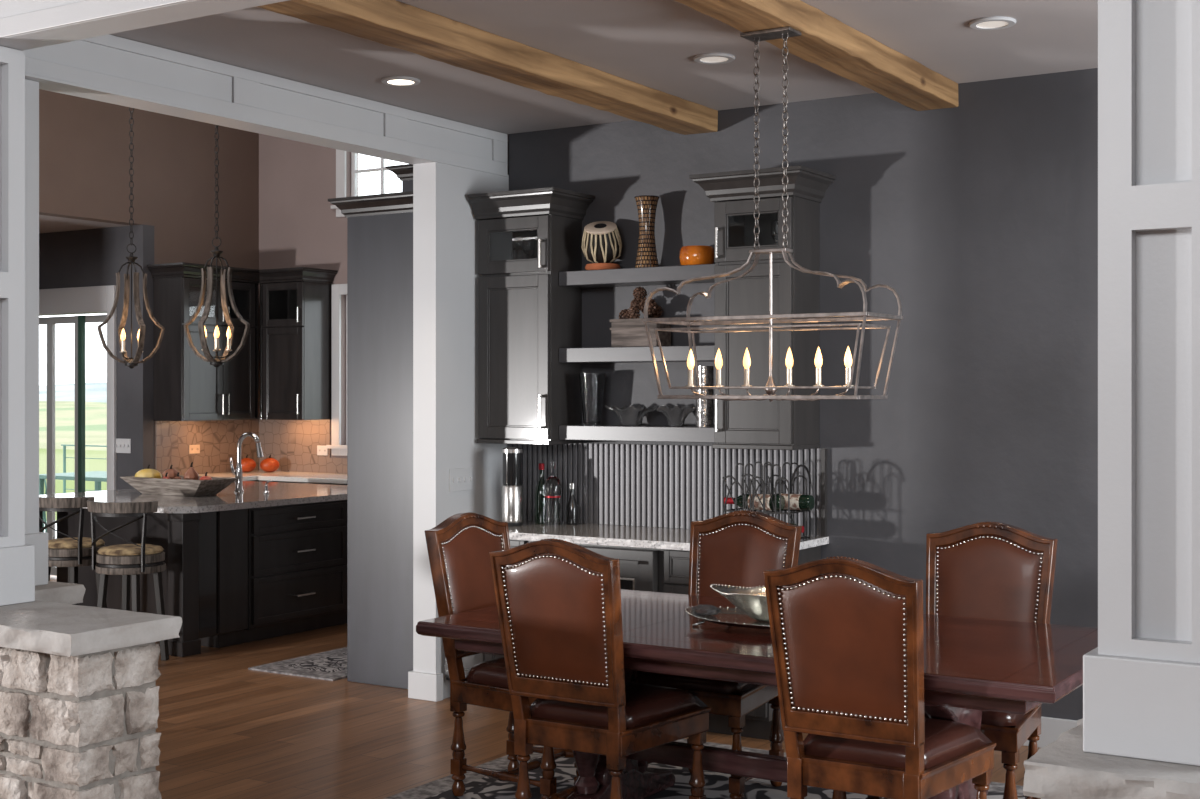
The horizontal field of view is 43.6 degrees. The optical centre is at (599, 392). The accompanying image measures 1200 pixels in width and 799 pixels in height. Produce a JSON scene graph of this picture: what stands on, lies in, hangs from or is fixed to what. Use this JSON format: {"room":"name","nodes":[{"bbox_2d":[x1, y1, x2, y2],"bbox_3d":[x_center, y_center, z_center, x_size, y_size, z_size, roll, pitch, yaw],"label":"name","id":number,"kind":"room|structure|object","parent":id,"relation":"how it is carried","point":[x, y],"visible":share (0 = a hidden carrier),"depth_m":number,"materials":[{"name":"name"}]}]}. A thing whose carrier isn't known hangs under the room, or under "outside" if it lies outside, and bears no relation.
{"room":"dining room","nodes":[
{"label":"dining room","id":0,"kind":"room"},
{"bbox_2d":[35,581,85,603],"bbox_3d":[-2.775,1.171,6.082,1.648,0.865,0.371,0,0,32],"label":"stone pier","id":1,"kind":"object","parent":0,"point":[58,592],"visible":0.05,"depth_m":5.72,"materials":[{"name":"stone"}]},
{"bbox_2d":[25,79,47,585],"bbox_3d":[-2.333,-0.230,5.740,0.300,1.936,0.300,0,0,32],"label":"pillar","id":2,"kind":"structure","parent":1,"relation":"on","point":[33,536],"depth_m":5.75,"materials":[{"name":"white paint"}]},
{"bbox_2d":[39,215,129,232],"bbox_3d":[-6.526,-1.440,11.347,3.290,0.100,4.900,0,0,32],"label":"ceiling","id":3,"kind":"structure","parent":0,"point":[47,224],"depth_m":12.37,"materials":[{"name":"paint"}]},
{"bbox_2d":[39,224,153,489],"bbox_3d":[-5.109,0.105,13.279,3.240,2.990,0.120,0,0,32],"label":"wall","id":4,"kind":"structure","parent":0,"point":[87,257],"depth_m":12.49,"materials":[{"name":"paint"}]},
{"bbox_2d":[39,285,116,575],"bbox_3d":[-4.774,0.350,13.022,1.760,2.500,0.100,0,0,32],"label":"door","id":5,"kind":"structure","parent":4,"relation":"in","point":[93,299],"depth_m":12.76,"materials":[{"name":"white paint"}]},
{"bbox_2d":[115,438,130,452],"bbox_3d":[-3.977,0.440,12.487,0.190,0.120,0.018,0,0,32],"label":"switch plate","id":6,"kind":"object","parent":4,"relation":"attached to","point":[122,445],"visible":1,"depth_m":12.48,"materials":[{"name":"white paint"}]},
{"bbox_2d":[0,0,287,50],"bbox_3d":[-1.285,-1.550,4.729,12.380,0.680,0.170,0,0,32],"label":"header beam","id":7,"kind":"structure","parent":0,"point":[24,24],"depth_m":4.93,"materials":[{"name":"white paint"}]},
{"bbox_2d":[39,89,258,472],"bbox_3d":[-4.697,-0.700,11.027,0.150,4.600,5.900,0,0,32],"label":"wall","id":8,"kind":"structure","parent":0,"point":[84,151],"depth_m":12.52,"materials":[{"name":"paint"}]},
{"bbox_2d":[147,262,258,420],"bbox_3d":[-3.312,-0.415,12.670,0.428,1.290,0.935,0,0,32],"label":"upper cabinet","id":9,"kind":"object","parent":8,"relation":"attached to","point":[187,387],"visible":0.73,"depth_m":12.44,"materials":[{"name":"brown paint"}]},
{"bbox_2d":[23,34,508,176],"bbox_3d":[-1.470,-1.319,6.951,0.168,0.239,3.360,0,0,32],"label":"header beam","id":10,"kind":"structure","parent":0,"point":[108,68],"depth_m":6.70,"materials":[{"name":"white paint"}]},
{"bbox_2d":[259,134,357,473],"bbox_3d":[-1.019,-0.700,12.292,5.040,4.600,0.150,0,0,32],"label":"wall","id":11,"kind":"structure","parent":0,"point":[299,227],"depth_m":13.20,"materials":[{"name":"paint"}]},
{"bbox_2d":[155,419,346,474],"bbox_3d":[-1.430,0.463,11.757,4.608,0.462,1.187,0,0,32],"label":"tile backsplash","id":12,"kind":"structure","parent":11,"relation":"attached to","point":[293,443],"depth_m":13.09,"materials":[{"name":"tile"}]},
{"bbox_2d":[259,267,337,419],"bbox_3d":[-2.663,-0.415,12.973,0.660,1.290,0.428,0,0,32],"label":"upper cabinet","id":13,"kind":"object","parent":11,"relation":"attached to","point":[295,303],"visible":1,"depth_m":12.87,"materials":[{"name":"brown paint"}]},
{"bbox_2d":[326,284,346,455],"bbox_3d":[-1.771,-0.200,12.692,1.320,1.480,0.150,0,0,32],"label":"window","id":14,"kind":"structure","parent":11,"relation":"in","point":[338,290],"depth_m":12.96,"materials":[{"name":"white paint"}]},
{"bbox_2d":[331,149,386,216],"bbox_3d":[-1.597,-2.060,12.584,1.630,1.080,0.150,0,0,32],"label":"window","id":15,"kind":"structure","parent":11,"relation":"in","point":[340,154],"depth_m":12.94,"materials":[{"name":"white paint"}]},
{"bbox_2d":[413,134,508,698],"bbox_3d":[0.052,0.075,9.378,0.150,3.050,3.650,0,0,32],"label":"wall","id":16,"kind":"structure","parent":0,"point":[445,224],"depth_m":7.86,"materials":[{"name":"white paint"}]},
{"bbox_2d":[408,671,442,701],"bbox_3d":[-0.911,1.530,7.840,0.190,0.140,0.060,0,0,32],"label":"baseboard","id":17,"kind":"structure","parent":16,"relation":"attached to","point":[421,686],"depth_m":7.81,"materials":[{"name":"white paint"}]},
{"bbox_2d":[449,468,472,491],"bbox_3d":[-0.733,0.460,7.965,0.018,0.120,0.200,0,0,32],"label":"switch plate","id":18,"kind":"object","parent":16,"relation":"attached to","point":[460,479],"visible":1,"depth_m":7.96,"materials":[{"name":"white paint"}]},
{"bbox_2d":[50,575,1039,798],"bbox_3d":[-2.432,1.660,5.536,16.400,0.120,13.200,0,0,32],"label":"floor","id":19,"kind":"structure","parent":0,"point":[228,730],"depth_m":7.09,"materials":[{"name":"brown wood"}]},
{"bbox_2d":[39,497,106,607],"bbox_3d":[-3.275,1.117,9.269,0.473,0.970,0.448,0,0,23],"label":"bar stool","id":20,"kind":"object","parent":19,"relation":"on","point":[72,553],"visible":0.53,"depth_m":9.11,"materials":[{"name":"wood"}]},
{"bbox_2d":[0,601,181,798],"bbox_3d":[-2.603,1.172,5.462,2.601,0.865,0.479,0,0,32],"label":"stone pier","id":21,"kind":"object","parent":19,"relation":"on","point":[79,697],"visible":0.99,"depth_m":4.79,"materials":[{"name":"stone"}]},
{"bbox_2d":[0,46,34,605],"bbox_3d":[-2.206,-0.235,5.265,0.300,1.946,0.300,0,0,32],"label":"pillar","id":22,"kind":"structure","parent":21,"relation":"on","point":[17,558],"depth_m":5.26,"materials":[{"name":"white paint"}]},
{"bbox_2d":[87,500,168,660],"bbox_3d":[-2.789,1.117,8.871,0.473,0.970,0.448,0,0,18],"label":"bar stool","id":23,"kind":"object","parent":19,"relation":"on","point":[133,559],"visible":0.8,"depth_m":8.74,"materials":[{"name":"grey wood"}]},
{"bbox_2d":[39,500,346,656],"bbox_3d":[-2.631,1.166,10.387,1.670,0.868,2.110,0,0,32],"label":"kitchen island","id":24,"kind":"object","parent":19,"relation":"on","point":[239,576],"visible":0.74,"depth_m":9.68,"materials":[{"name":"brown paint"}]},
{"bbox_2d":[39,481,346,512],"bbox_3d":[-2.646,0.711,10.418,1.693,0.040,2.193,0,0,32],"label":"island countertop","id":25,"kind":"structure","parent":24,"relation":"on","point":[280,493],"depth_m":9.96,"materials":[{"name":"stone"}]},
{"bbox_2d":[120,476,238,496],"bbox_3d":[-2.869,0.633,10.224,0.797,0.116,0.337,0,0,32],"label":"trough","id":26,"kind":"object","parent":25,"relation":"on","point":[156,486],"visible":0.86,"depth_m":10.09,"materials":[{"name":"brown wood"}]},
{"bbox_2d":[135,464,161,477],"bbox_3d":[-3.117,0.564,10.343,0.178,0.143,0.181,0,0,32],"label":"gourd","id":27,"kind":"object","parent":26,"relation":"in","point":[144,473],"visible":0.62,"depth_m":10.28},
{"bbox_2d":[183,462,198,479],"bbox_3d":[-2.769,0.550,10.161,0.101,0.169,0.102,0,0,32],"label":"gourd","id":28,"kind":"object","parent":26,"relation":"in","point":[191,474],"visible":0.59,"depth_m":10.13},
{"bbox_2d":[230,432,262,491],"bbox_3d":[-2.455,0.480,10.452,0.271,0.421,0.077,0,0,32],"label":"kitchen faucet","id":29,"kind":"object","parent":25,"relation":"on","point":[238,474],"visible":1,"depth_m":10.48,"materials":[{"name":"silver metal"}]},
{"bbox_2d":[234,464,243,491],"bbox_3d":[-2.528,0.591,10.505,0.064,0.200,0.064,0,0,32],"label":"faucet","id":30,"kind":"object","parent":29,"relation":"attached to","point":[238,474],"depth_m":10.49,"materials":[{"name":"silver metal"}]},
{"bbox_2d":[248,647,346,680],"bbox_3d":[-1.194,1.594,9.404,0.650,0.010,2.130,0,0,32],"label":"runner rug","id":31,"kind":"object","parent":19,"relation":"on","point":[331,665],"visible":0.37,"depth_m":8.71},
{"bbox_2d":[256,480,346,484],"bbox_3d":[-1.290,1.168,11.973,4.600,0.864,0.638,0,0,32],"label":"base cabinet","id":32,"kind":"object","parent":19,"relation":"on","point":[256,480],"visible":0.02,"depth_m":12.38,"materials":[{"name":"grey paint"}]},
{"bbox_2d":[179,470,346,483],"bbox_3d":[-1.429,0.715,11.755,4.605,0.039,1.185,0,0,32],"label":"countertop","id":33,"kind":"structure","parent":32,"relation":"on","point":[312,477],"depth_m":12.56,"materials":[{"name":"stone"}]},
{"bbox_2d":[241,455,255,471],"bbox_3d":[-3.096,0.617,13.139,0.164,0.156,0.176,0,0,32],"label":"pumpkin","id":34,"kind":"object","parent":33,"relation":"on","point":[248,465],"visible":0.8,"depth_m":13.08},
{"bbox_2d":[260,455,278,471],"bbox_3d":[-2.894,0.617,13.142,0.164,0.156,0.176,0,0,32],"label":"pumpkin","id":35,"kind":"object","parent":33,"relation":"on","point":[269,464],"visible":1,"depth_m":13.09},
{"bbox_2d":[328,164,412,688],"bbox_3d":[-1.009,0.140,8.477,0.688,2.920,0.825,0,0,32],"label":"refrigerator surround","id":36,"kind":"object","parent":19,"relation":"on","point":[379,226],"visible":0.27,"depth_m":8.20,"materials":[{"name":"paint"}]},
{"bbox_2d":[445,539,820,739],"bbox_3d":[0.124,1.168,7.562,1.860,0.864,0.642,0,0,32],"label":"base cabinet","id":37,"kind":"object","parent":19,"relation":"on","point":[673,565],"visible":0.02,"depth_m":7.09,"materials":[{"name":"grey paint"}]},
{"bbox_2d":[579,545,657,591],"bbox_3d":[-0.061,1.123,7.304,0.740,0.745,0.091,0,0,32],"label":"beverage cooler","id":38,"kind":"object","parent":37,"relation":"attached to","point":[638,567],"visible":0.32,"depth_m":7.15,"materials":[{"name":"grey paint"}]},
{"bbox_2d":[496,520,828,550],"bbox_3d":[0.134,0.718,7.553,1.922,0.035,0.651,0,0,32],"label":"countertop","id":39,"kind":"structure","parent":37,"relation":"on","point":[582,533],"depth_m":7.42,"materials":[{"name":"stone"}]},
{"bbox_2d":[501,447,522,525],"bbox_3d":[-0.463,0.492,7.925,0.116,0.415,0.116,0,0,32],"label":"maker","id":40,"kind":"object","parent":39,"relation":"on","point":[512,487],"visible":0.98,"depth_m":7.88,"materials":[{"name":"metal"}]},
{"bbox_2d":[501,485,522,522],"bbox_3d":[-0.463,0.584,7.925,0.116,0.193,0.116,0,0,32],"label":"steel canister","id":41,"kind":"object","parent":40,"relation":"on","point":[511,495],"depth_m":7.87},
{"bbox_2d":[534,463,545,523],"bbox_3d":[-0.313,0.538,8.032,0.076,0.324,0.076,0,0,32],"label":"liquor bottle","id":42,"kind":"object","parent":39,"relation":"on","point":[539,496],"visible":0.85,"depth_m":8.00,"materials":[{"name":"clear glass"}]},
{"bbox_2d":[544,460,561,525],"bbox_3d":[-0.250,0.528,7.945,0.092,0.344,0.092,0,0,32],"label":"liquor bottle","id":43,"kind":"object","parent":39,"relation":"on","point":[552,487],"visible":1,"depth_m":7.91,"materials":[{"name":"clear glass"}]},
{"bbox_2d":[566,482,577,524],"bbox_3d":[-0.148,0.588,7.976,0.064,0.224,0.064,0,0,32],"label":"liquor bottle","id":44,"kind":"object","parent":39,"relation":"on","point":[572,506],"visible":1,"depth_m":7.95,"materials":[{"name":"glass"}]},
{"bbox_2d":[722,461,810,539],"bbox_3d":[0.793,0.516,7.138,0.371,0.369,0.211,0,0,32],"label":"wine rack","id":45,"kind":"object","parent":39,"relation":"on","point":[781,482],"visible":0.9,"depth_m":7.11,"materials":[{"name":"metal"}]},
{"bbox_2d":[724,494,784,510],"bbox_3d":[0.726,0.517,7.134,0.308,0.075,0.078,0,0,32],"label":"wine bottle","id":46,"kind":"object","parent":45,"relation":"in","point":[768,503],"visible":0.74,"depth_m":7.08,"materials":[{"name":"red glass"}]},
{"bbox_2d":[771,493,814,509],"bbox_3d":[0.868,0.517,7.155,0.308,0.075,0.078,0,0,32],"label":"wine bottle","id":47,"kind":"object","parent":45,"relation":"in","point":[797,501],"visible":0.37,"depth_m":7.08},
{"bbox_2d":[384,739,1042,798],"bbox_3d":[0.710,1.594,5.455,3.090,0.010,2.100,0,0,32],"label":"dining rug","id":48,"kind":"object","parent":19,"relation":"on","point":[478,786],"visible":0.25,"depth_m":6.04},
{"bbox_2d":[425,512,573,798],"bbox_3d":[-0.303,1.037,5.972,0.637,1.101,0.613,0,0,32],"label":"dining chair","id":49,"kind":"object","parent":48,"relation":"on","point":[459,547],"visible":0.49,"depth_m":5.91,"materials":[{"name":"brown wood"}]},
{"bbox_2d":[463,657,507,687],"bbox_3d":[-0.235,1.089,5.930,0.475,0.072,0.538,0,0,32],"label":"seat cushion","id":50,"kind":"object","parent":49,"relation":"on","point":[491,673],"depth_m":5.82,"materials":[{"name":"leather"}]},
{"bbox_2d":[489,538,710,798],"bbox_3d":[-0.009,1.037,5.260,0.565,1.101,0.637,0,0,32],"label":"dining chair","id":51,"kind":"object","parent":48,"relation":"on","point":[558,601],"visible":0.99,"depth_m":5.07,"materials":[{"name":"leather"}]},
{"bbox_2d":[530,682,706,728],"bbox_3d":[0.034,1.089,5.327,0.538,0.072,0.475,0,0,32],"label":"seat cushion","id":52,"kind":"object","parent":51,"relation":"on","point":[647,706],"depth_m":5.19,"materials":[{"name":"leather"}]},
{"bbox_2d":[636,510,801,798],"bbox_3d":[0.456,1.037,6.001,0.565,1.101,0.637,0,0,32],"label":"dining chair","id":53,"kind":"object","parent":48,"relation":"on","point":[735,548],"visible":0.51,"depth_m":6.14,"materials":[{"name":"leather"}]},
{"bbox_2d":[636,671,755,694],"bbox_3d":[0.413,1.089,5.933,0.538,0.072,0.475,0,0,32],"label":"seat cushion","id":54,"kind":"object","parent":53,"relation":"on","point":[698,686],"depth_m":5.70,"materials":[{"name":"leather"}]},
{"bbox_2d":[416,589,1097,798],"bbox_3d":[0.623,1.213,5.392,2.330,0.750,1.180,0,0,32],"label":"dining table","id":55,"kind":"object","parent":48,"relation":"on","point":[972,666],"visible":0.34,"depth_m":5.08,"materials":[{"name":"brown wood"}]},
{"bbox_2d":[685,606,769,628],"bbox_3d":[0.598,0.813,5.361,0.640,0.053,0.369,0,0,32],"label":"serving tray","id":56,"kind":"object","parent":55,"relation":"on","point":[735,617],"visible":0.31,"depth_m":5.40,"materials":[{"name":"silver metal"}]},
{"bbox_2d":[691,604,721,614],"bbox_3d":[0.388,0.788,5.469,0.118,0.034,0.084,0,0,32],"label":"pebble","id":57,"kind":"object","parent":56,"relation":"on","point":[702,609],"visible":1,"depth_m":5.44,"materials":[{"name":"grey"}]},
{"bbox_2d":[710,584,768,621],"bbox_3d":[0.611,0.756,5.364,0.327,0.116,0.415,0,0,-24],"label":"bowl","id":58,"kind":"object","parent":56,"relation":"on","point":[752,601],"visible":0.41,"depth_m":5.33,"materials":[{"name":"grey metal"}]},
{"bbox_2d":[763,556,995,798],"bbox_3d":[0.868,1.037,4.710,0.565,1.101,0.637,0,0,32],"label":"dining chair","id":59,"kind":"object","parent":48,"relation":"on","point":[847,634],"visible":1,"depth_m":4.51,"materials":[{"name":"leather"}]},
{"bbox_2d":[803,717,991,769],"bbox_3d":[0.911,1.089,4.778,0.538,0.072,0.475,0,0,32],"label":"seat cushion","id":60,"kind":"object","parent":59,"relation":"on","point":[948,744],"depth_m":4.63,"materials":[{"name":"leather"}]},
{"bbox_2d":[866,521,1057,798],"bbox_3d":[1.333,1.037,5.452,0.565,1.101,0.637,0,0,32],"label":"dining chair","id":61,"kind":"object","parent":48,"relation":"on","point":[983,570],"visible":0.48,"depth_m":5.61,"materials":[{"name":"leather"}]},
{"bbox_2d":[924,710,1024,727],"bbox_3d":[1.290,1.089,5.384,0.538,0.072,0.475,0,0,32],"label":"seat cushion","id":62,"kind":"object","parent":61,"relation":"on","point":[990,719],"depth_m":5.09,"materials":[{"name":"leather"}]},
{"bbox_2d":[1023,718,1199,798],"bbox_3d":[1.737,1.171,2.748,1.810,0.865,0.533,0,0,32],"label":"stone pier","id":63,"kind":"object","parent":19,"relation":"on","point":[1061,769],"visible":0.8,"depth_m":2.95,"materials":[{"name":"stone"}]},
{"bbox_2d":[1083,0,1199,765],"bbox_3d":[1.199,-0.235,3.131,0.300,1.946,0.300,0,0,32],"label":"pillar","id":64,"kind":"structure","parent":63,"relation":"on","point":[1141,681],"depth_m":3.06,"materials":[{"name":"white paint"}]},
{"bbox_2d":[109,0,1097,133],"bbox_3d":[1.976,-1.490,4.792,8.140,0.100,3.380,0,0,32],"label":"ceiling","id":65,"kind":"structure","parent":0,"point":[654,44],"depth_m":6.27,"materials":[{"name":"paint"}]},
{"bbox_2d":[381,76,419,85],"bbox_3d":[-0.916,-1.434,6.899,0.180,0.012,0.180,0,0,32],"label":"recessed light","id":66,"kind":"object","parent":65,"relation":"in","point":[392,80],"visible":1,"depth_m":6.88,"materials":[{"name":"white paint"}]},
{"bbox_2d":[256,0,717,134],"bbox_3d":[-0.375,-1.384,6.268,0.204,0.113,3.365,0,0,32],"label":"ceiling beam","id":67,"kind":"structure","parent":65,"relation":"attached to","point":[393,23],"depth_m":6.09,"materials":[{"name":"brown wood"}]},
{"bbox_2d":[693,53,734,63],"bbox_3d":[0.490,-1.434,6.431,0.180,0.012,0.180,0,0,32],"label":"recessed light","id":68,"kind":"object","parent":65,"relation":"in","point":[706,58],"visible":1,"depth_m":6.42,"materials":[{"name":"white paint"}]},
{"bbox_2d":[675,0,958,110],"bbox_3d":[0.689,-1.384,5.601,0.206,0.113,3.365,0,0,32],"label":"ceiling beam","id":69,"kind":"structure","parent":65,"relation":"attached to","point":[825,41],"depth_m":5.92,"materials":[{"name":"brown wood"}]},
{"bbox_2d":[643,26,902,401],"bbox_3d":[0.629,-0.649,5.524,0.890,1.364,0.352,0,0,32],"label":"lantern chandelier","id":70,"kind":"object","parent":69,"relation":"hanging from","point":[784,33],"visible":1,"depth_m":5.50,"materials":[{"name":"silver metal"}]},
{"bbox_2d":[686,349,695,386],"bbox_3d":[0.345,-0.094,5.702,0.040,0.152,0.039,0,0,32],"label":"candle","id":71,"kind":"object","parent":70,"relation":"on","point":[690,361],"depth_m":5.69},
{"bbox_2d":[714,349,723,385],"bbox_3d":[0.447,-0.094,5.638,0.040,0.152,0.039,0,0,32],"label":"candle","id":72,"kind":"object","parent":70,"relation":"on","point":[718,361],"depth_m":5.63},
{"bbox_2d":[741,348,751,385],"bbox_3d":[0.546,-0.094,5.576,0.040,0.152,0.039,0,0,32],"label":"candle","id":73,"kind":"object","parent":70,"relation":"on","point":[746,361],"depth_m":5.57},
{"bbox_2d":[784,347,794,385],"bbox_3d":[0.693,-0.094,5.484,0.040,0.152,0.039,0,0,32],"label":"candle","id":74,"kind":"object","parent":70,"relation":"on","point":[789,358],"depth_m":5.47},
{"bbox_2d":[813,346,823,385],"bbox_3d":[0.790,-0.094,5.423,0.040,0.152,0.039,0,0,32],"label":"candle","id":75,"kind":"object","parent":70,"relation":"on","point":[818,360],"depth_m":5.41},
{"bbox_2d":[843,346,853,385],"bbox_3d":[0.887,-0.094,5.362,0.040,0.152,0.039,0,0,32],"label":"candle","id":76,"kind":"object","parent":70,"relation":"on","point":[848,358],"depth_m":5.35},
{"bbox_2d":[969,16,1015,29],"bbox_3d":[1.522,-1.434,5.820,0.180,0.012,0.180,0,0,32],"label":"recessed light","id":77,"kind":"object","parent":65,"relation":"in","point":[995,22],"visible":1,"depth_m":5.80,"materials":[{"name":"white paint"}]},
{"bbox_2d":[509,68,1097,720],"bbox_3d":[2.947,0.030,6.267,8.060,3.140,0.150,0,0,32],"label":"wall","id":78,"kind":"structure","parent":0,"point":[980,214],"depth_m":7.05,"materials":[{"name":"paint"}]},
{"bbox_2d":[467,187,594,444],"bbox_3d":[-0.368,-0.394,8.014,0.554,1.327,0.405,0,0,32],"label":"upper cabinet","id":79,"kind":"object","parent":78,"relation":"attached to","point":[525,316],"visible":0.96,"depth_m":7.94,"materials":[{"name":"grey paint"}]},
{"bbox_2d":[510,243,526,259],"bbox_3d":[-0.435,-0.727,8.120,0.100,0.170,0.100,0,0,32],"label":"glass jar","id":80,"kind":"object","parent":79,"relation":"in","point":[516,253],"visible":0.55,"depth_m":8.08,"materials":[{"name":"grey"}]},
{"bbox_2d":[522,237,534,258],"bbox_3d":[-0.383,-0.737,8.052,0.072,0.190,0.071,0,0,32],"label":"wine glass","id":81,"kind":"object","parent":79,"relation":"in","point":[528,244],"visible":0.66,"depth_m":8.03,"materials":[{"name":"grey"}]},
{"bbox_2d":[559,425,713,442],"bbox_3d":[0.250,0.208,7.731,0.958,0.076,0.227,0,0,32],"label":"floating shelf","id":82,"kind":"object","parent":78,"relation":"attached to","point":[648,433],"visible":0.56,"depth_m":7.63,"materials":[{"name":"paint"}]},
{"bbox_2d":[579,373,605,425],"bbox_3d":[-0.041,0.033,7.891,0.142,0.275,0.142,0,0,32],"label":"glass vase","id":83,"kind":"object","parent":82,"relation":"on","point":[591,384],"visible":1,"depth_m":7.84,"materials":[{"name":"grey"}]},
{"bbox_2d":[605,405,656,425],"bbox_3d":[0.168,0.117,7.773,0.301,0.108,0.134,0,0,32],"label":"glass dish","id":84,"kind":"object","parent":82,"relation":"on","point":[629,416],"visible":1,"depth_m":7.74,"materials":[{"name":"grey"}]},
{"bbox_2d":[657,405,695,426],"bbox_3d":[0.387,0.117,7.632,0.220,0.108,0.097,0,0,32],"label":"glass dish","id":85,"kind":"object","parent":82,"relation":"on","point":[676,416],"visible":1,"depth_m":7.61,"materials":[{"name":"grey"}]},
{"bbox_2d":[696,366,713,426],"bbox_3d":[0.526,0.018,7.535,0.090,0.305,0.090,0,0,32],"label":"mosaic vase","id":86,"kind":"object","parent":82,"relation":"on","point":[704,407],"visible":0.78,"depth_m":7.50,"materials":[{"name":"metal"}]},
{"bbox_2d":[559,345,713,362],"bbox_3d":[0.250,-0.198,7.731,0.958,0.076,0.227,0,0,32],"label":"floating shelf","id":87,"kind":"object","parent":78,"relation":"attached to","point":[705,353],"visible":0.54,"depth_m":7.66,"materials":[{"name":"paint"}]},
{"bbox_2d":[610,318,670,346],"bbox_3d":[0.211,-0.308,7.747,0.282,0.145,0.156,0,0,32],"label":"planter box","id":88,"kind":"object","parent":87,"relation":"on","point":[624,332],"visible":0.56,"depth_m":7.69,"materials":[{"name":"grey wood"}]},
{"bbox_2d":[639,298,656,314],"bbox_3d":[0.247,-0.445,7.693,0.092,0.094,0.102,0,0,11],"label":"pinecone","id":89,"kind":"object","parent":88,"relation":"in","point":[652,304],"visible":0.72,"depth_m":7.67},
{"bbox_2d":[633,287,646,300],"bbox_3d":[0.206,-0.513,7.729,0.072,0.072,0.080,0,0,38],"label":"pinecone","id":90,"kind":"object","parent":89,"relation":"on","point":[640,293],"visible":1,"depth_m":7.71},
{"bbox_2d":[559,264,714,287],"bbox_3d":[0.250,-0.601,7.731,0.958,0.075,0.227,0,0,32],"label":"floating shelf","id":91,"kind":"object","parent":78,"relation":"attached to","point":[663,275],"visible":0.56,"depth_m":7.66,"materials":[{"name":"paint"}]},
{"bbox_2d":[582,221,621,269],"bbox_3d":[0.008,-0.772,7.882,0.214,0.269,0.231,0,0,32],"label":"drum","id":92,"kind":"object","parent":91,"relation":"on","point":[601,240],"visible":0.96,"depth_m":7.81,"materials":[{"name":"wood"}]},
{"bbox_2d":[634,195,659,267],"bbox_3d":[0.242,-0.824,7.731,0.132,0.372,0.132,0,0,32],"label":"patterned vase","id":93,"kind":"object","parent":91,"relation":"on","point":[646,204],"visible":0.89,"depth_m":7.69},
{"bbox_2d":[679,246,714,264],"bbox_3d":[0.491,-0.687,7.564,0.184,0.098,0.184,0,0,32],"label":"bowl","id":94,"kind":"object","parent":91,"relation":"on","point":[689,255],"visible":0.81,"depth_m":7.49,"materials":[{"name":"ceramic"}]},
{"bbox_2d":[508,443,826,536],"bbox_3d":[0.295,0.485,7.821,1.905,0.428,0.030,0,0,32],"label":"backsplash","id":95,"kind":"structure","parent":78,"relation":"attached to","point":[666,486],"depth_m":7.80,"materials":[{"name":"grey paint"}]},
{"bbox_2d":[689,165,835,449],"bbox_3d":[0.790,-0.394,7.288,0.590,1.327,0.405,0,0,32],"label":"upper cabinet","id":96,"kind":"object","parent":78,"relation":"attached to","point":[738,424],"visible":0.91,"depth_m":7.20,"materials":[{"name":"grey paint"}]},
{"bbox_2d":[1023,716,1077,747],"bbox_3d":[3.457,1.530,5.848,5.550,0.140,0.018,0,0,32],"label":"baseboard","id":97,"kind":"structure","parent":78,"relation":"attached to","point":[1051,728],"depth_m":6.73,"materials":[{"name":"white paint"}]},
{"bbox_3d":[-2.768,-3.050,9.529,5.090,0.100,6.690,0,0,32],"label":"ceiling","id":98,"kind":"structure","parent":0,"visible":0},
{"bbox_2d":[97,107,164,368],"bbox_3d":[-3.094,-1.579,9.904,0.334,2.837,0.334,0,0,8],"label":"pendant lantern","id":99,"kind":"object","parent":98,"relation":"hanging from","point":[131,362],"visible":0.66,"depth_m":9.89,"materials":[{"name":"metal"}]},
{"bbox_2d":[120,328,126,352],"bbox_3d":[-3.125,-0.346,9.836,0.040,0.162,0.040,0,0,32],"label":"candle","id":100,"kind":"object","parent":99,"relation":"on","point":[123,336],"depth_m":9.83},
{"bbox_2d":[184,124,249,367],"bbox_3d":[-2.427,-1.579,9.498,0.334,2.837,0.334,0,0,-33],"label":"pendant lantern","id":101,"kind":"object","parent":98,"relation":"hanging from","point":[214,360],"visible":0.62,"depth_m":9.49,"materials":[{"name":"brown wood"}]},
{"bbox_2d":[214,326,219,350],"bbox_3d":[-2.406,-0.346,9.426,0.040,0.162,0.040,0,0,32],"label":"candle","id":102,"kind":"object","parent":101,"relation":"on","point":[217,333],"depth_m":9.42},
{"bbox_2d":[226,327,231,350],"bbox_3d":[-2.355,-0.346,9.520,0.040,0.162,0.040,0,0,32],"label":"candle","id":103,"kind":"object","parent":101,"relation":"on","point":[228,331],"depth_m":9.51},
{"label":"outside","id":104,"kind":"structure","parent":0,"visible":0},
{"bbox_2d":[39,401,106,450],"bbox_3d":[-61.962,5.092,277.789,600.000,5.216,255.000,0,0,32],"label":"field","id":105,"kind":"structure","parent":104,"point":[95,412],"depth_m":184.47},
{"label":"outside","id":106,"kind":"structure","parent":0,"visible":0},
{"bbox_2d":[39,448,106,520],"bbox_3d":[-18.212,5.284,65.104,220.000,2.431,59.000,0,0,32],"label":"lawn","id":107,"kind":"structure","parent":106,"point":[90,464],"depth_m":89.23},
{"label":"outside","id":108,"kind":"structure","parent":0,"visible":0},
{"bbox_2d":[39,382,106,402],"bbox_3d":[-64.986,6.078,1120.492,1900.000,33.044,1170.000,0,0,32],"label":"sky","id":109,"kind":"structure","parent":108,"point":[94,391],"depth_m":552.48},
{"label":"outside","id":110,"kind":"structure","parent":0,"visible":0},
{"bbox_2d":[44,520,56,538],"bbox_3d":[-4.790,1.680,15.522,7.400,0.120,3.980,0,0,32],"label":"floor","id":111,"kind":"structure","parent":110,"point":[55,520],"depth_m":17.55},
{"bbox_2d":[39,471,106,531],"bbox_3d":[-5.229,1.250,16.139,1.600,0.740,0.900,0,0,32],"label":"table","id":112,"kind":"object","parent":111,"relation":"on","point":[98,477],"visible":0.23,"depth_m":16.17,"materials":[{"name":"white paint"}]},
{"bbox_2d":[61,444,106,492],"bbox_3d":[-3.760,1.137,17.166,7.300,0.965,0.030,0,0,32],"label":"deck railing","id":113,"kind":"object","parent":111,"relation":"on","point":[63,445],"visible":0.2,"depth_m":19.06,"materials":[{"name":"green paint"}]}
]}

